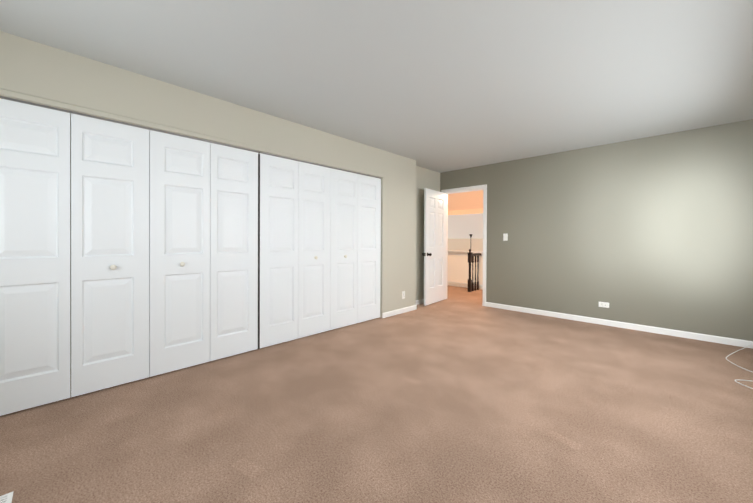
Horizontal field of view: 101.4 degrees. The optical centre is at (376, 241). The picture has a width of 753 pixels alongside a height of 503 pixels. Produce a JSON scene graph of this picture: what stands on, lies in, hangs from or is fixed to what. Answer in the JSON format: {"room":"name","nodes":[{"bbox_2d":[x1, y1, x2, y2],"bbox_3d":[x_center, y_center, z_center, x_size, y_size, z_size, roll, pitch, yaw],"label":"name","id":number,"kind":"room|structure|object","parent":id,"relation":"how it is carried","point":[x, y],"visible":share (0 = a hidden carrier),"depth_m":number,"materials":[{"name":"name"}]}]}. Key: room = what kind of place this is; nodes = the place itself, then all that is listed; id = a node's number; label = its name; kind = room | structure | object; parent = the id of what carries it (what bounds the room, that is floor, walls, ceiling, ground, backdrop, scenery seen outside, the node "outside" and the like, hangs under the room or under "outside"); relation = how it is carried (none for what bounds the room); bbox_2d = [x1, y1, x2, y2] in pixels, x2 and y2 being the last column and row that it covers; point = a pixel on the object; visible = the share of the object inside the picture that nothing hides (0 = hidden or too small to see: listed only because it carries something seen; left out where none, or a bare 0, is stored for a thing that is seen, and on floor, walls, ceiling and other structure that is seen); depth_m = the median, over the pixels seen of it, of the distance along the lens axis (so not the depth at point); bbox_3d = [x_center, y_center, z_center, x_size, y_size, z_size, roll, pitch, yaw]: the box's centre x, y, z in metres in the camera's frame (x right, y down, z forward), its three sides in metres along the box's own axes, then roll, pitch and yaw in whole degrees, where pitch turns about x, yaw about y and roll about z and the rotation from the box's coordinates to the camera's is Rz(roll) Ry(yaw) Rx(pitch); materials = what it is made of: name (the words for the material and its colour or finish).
{"room":"empty bedroom","nodes":[
{"label":"empty bedroom","id":0,"kind":"room"},
{"bbox_2d":[70,116,70,368],"bbox_3d":[-1.735,-0.105,3.689,0.050,2.436,5.247,1,0,44],"label":"wall","id":1,"kind":"structure","parent":0,"point":[70,242],"depth_m":2.69,"materials":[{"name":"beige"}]},
{"bbox_2d":[0,31,415,317],"bbox_3d":[-1.175,-0.103,3.693,0.750,2.436,4.462,1,0,44],"label":"wall","id":2,"kind":"structure","parent":0,"point":[31,67],"depth_m":2.84,"materials":[{"name":"beige paint"}]},
{"bbox_2d":[0,96,380,178],"bbox_3d":[-1.213,-0.908,3.171,0.028,0.024,3.654,1,0,44],"label":"door frame","id":3,"kind":"structure","parent":2,"relation":"attached to","point":[44,106],"depth_m":2.51,"materials":[{"name":"silver metal"}]},
{"bbox_2d":[0,88,384,177],"bbox_3d":[-1.177,-0.939,3.136,0.011,0.038,3.720,1,0,44],"label":"trim","id":4,"kind":"structure","parent":2,"relation":"attached to","point":[14,94],"depth_m":2.50,"materials":[{"name":"beige"}]},
{"bbox_2d":[258,154,259,348],"bbox_3d":[-1.219,0.106,3.173,0.033,2.000,0.022,1,0,44],"label":"trim","id":5,"kind":"structure","parent":2,"relation":"attached to","point":[258,251],"depth_m":3.16,"materials":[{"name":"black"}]},
{"bbox_2d":[382,305,415,317],"bbox_3d":[0.371,1.078,4.754,0.013,0.075,0.815,1,0,44],"label":"baseboard","id":6,"kind":"structure","parent":2,"relation":"attached to","point":[398,311],"depth_m":4.71,"materials":[{"name":"white wood"}]},
{"bbox_2d":[0,285,752,502],"bbox_3d":[1.319,1.165,5.657,8.120,0.100,12.320,1,0,44],"label":"floor","id":7,"kind":"structure","parent":0,"point":[346,414],"depth_m":1.91,"materials":[{"name":"carpet"}]},
{"bbox_2d":[0,492,12,502],"bbox_3d":[-1.696,1.123,1.198,0.152,0.006,0.358,1,0,44],"label":"air vent register","id":8,"kind":"object","parent":7,"relation":"on","point":[6,498],"visible":1,"depth_m":1.34,"materials":[{"name":"white metal"}]},
{"bbox_2d":[231,376,582,479],"bbox_3d":[0.211,1.131,1.649,1.259,0.001,1.457,1,0,44],"label":"dent","id":9,"kind":"object","parent":7,"relation":"on","point":[247,468],"visible":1,"depth_m":1.58,"materials":[{"name":"brown carpet"}]},
{"bbox_2d":[467,249,480,291],"bbox_3d":[2.206,0.641,6.929,0.088,0.942,0.532,1,0,44],"label":"stair railing","id":10,"kind":"object","parent":7,"relation":"on","point":[471,286],"visible":0.98,"depth_m":6.86,"materials":[{"name":"brown wood"}]},
{"bbox_2d":[726,343,752,388],"bbox_3d":[3.449,1.067,2.732,0.454,0.142,1.525,1,0,44],"label":"cable","id":11,"kind":"object","parent":7,"relation":"on","point":[740,367],"visible":0.98,"depth_m":2.76,"materials":[{"name":"white plastic"}]},
{"bbox_2d":[0,0,752,172],"bbox_3d":[0.431,-1.358,2.415,4.920,0.100,6.430,1,0,44],"label":"ceiling","id":12,"kind":"structure","parent":0,"point":[440,86],"depth_m":2.24,"materials":[{"name":"grey paint"}]},
{"bbox_2d":[416,166,439,299],"bbox_3d":[0.717,-0.105,5.512,0.120,2.436,1.583,1,0,44],"label":"wall","id":13,"kind":"structure","parent":0,"point":[427,178],"depth_m":5.51,"materials":[{"name":"beige paint"}]},
{"bbox_2d":[416,299,423,304],"bbox_3d":[0.857,1.076,5.573,0.013,0.075,1.063,1,0,44],"label":"baseboard","id":14,"kind":"structure","parent":13,"relation":"attached to","point":[420,301],"depth_m":5.48,"materials":[{"name":"white wood"}]},
{"bbox_2d":[447,255,482,284],"bbox_3d":[1.513,0.683,8.098,4.800,0.840,0.120,1,0,44],"label":"wall","id":15,"kind":"structure","parent":0,"point":[458,268],"depth_m":7.46,"materials":[{"name":"beige paint"}]},
{"bbox_2d":[447,281,482,289],"bbox_3d":[1.465,1.051,8.052,4.800,0.105,0.014,1,0,44],"label":"baseboard","id":16,"kind":"structure","parent":15,"relation":"attached to","point":[457,284],"depth_m":7.50,"materials":[{"name":"white wood"}]},
{"bbox_2d":[448,250,482,255],"bbox_3d":[1.515,0.284,8.096,4.800,0.107,0.180,1,0,44],"label":"trim","id":17,"kind":"structure","parent":15,"relation":"on","point":[463,253],"depth_m":7.45,"materials":[{"name":"white wood"}]},
{"bbox_2d":[448,238,482,250],"bbox_3d":[5.535,0.560,9.939,8.020,1.300,0.100,1,0,44],"label":"wall","id":18,"kind":"structure","parent":0,"point":[464,244],"depth_m":11.90,"materials":[{"name":"beige paint"}]},
{"bbox_2d":[448,190,482,214],"bbox_3d":[3.630,-1.163,7.954,8.020,0.650,1.400,1,0,44],"label":"ceiling","id":19,"kind":"structure","parent":0,"point":[471,202],"depth_m":9.27,"materials":[{"name":"orange paint"}]},
{"bbox_2d":[448,213,482,237],"bbox_3d":[4.810,-0.464,9.179,8.020,0.750,2.000,1,0,44],"label":"wall","id":20,"kind":"structure","parent":0,"point":[463,226],"depth_m":10.67,"materials":[{"name":"white paint"}]},
{"bbox_2d":[440,119,752,340],"bbox_3d":[2.785,-0.091,4.529,4.460,2.436,0.120,1,0,44],"label":"wall","id":21,"kind":"structure","parent":0,"point":[655,231],"depth_m":3.95,"materials":[{"name":"grey paint"}]},
{"bbox_2d":[422,188,445,305],"bbox_3d":[1.091,0.097,5.559,0.174,2.012,0.766,1,0,44],"label":"entry door","id":22,"kind":"structure","parent":21,"relation":"in","point":[434,254],"depth_m":5.52,"materials":[{"name":"painted wood"},{"name":"bronze"}]},
{"bbox_2d":[441,184,486,305],"bbox_3d":[1.609,0.068,5.657,0.902,2.097,0.137,1,0,44],"label":"door frame","id":23,"kind":"structure","parent":21,"relation":"attached to","point":[484,187],"depth_m":5.33,"materials":[{"name":"white wood"}]},
{"bbox_2d":[503,234,507,240],"bbox_3d":[2.125,-0.069,5.077,0.070,0.117,0.010,1,0,44],"label":"switch plate","id":24,"kind":"object","parent":21,"relation":"attached to","point":[505,237],"visible":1,"depth_m":5.07,"materials":[{"name":"white plastic"}]},
{"bbox_2d":[599,302,608,307],"bbox_3d":[3.073,0.858,4.163,0.117,0.070,0.008,1,0,44],"label":"electrical outlet","id":25,"kind":"object","parent":21,"relation":"attached to","point":[604,304],"visible":1,"depth_m":4.16,"materials":[{"name":"white plastic"}]},
{"bbox_2d":[486,302,752,348],"bbox_3d":[3.070,1.092,4.162,3.284,0.075,0.013,1,0,44],"label":"baseboard","id":26,"kind":"structure","parent":21,"relation":"attached to","point":[705,337],"depth_m":3.94,"materials":[{"name":"white wood"}]}
]}

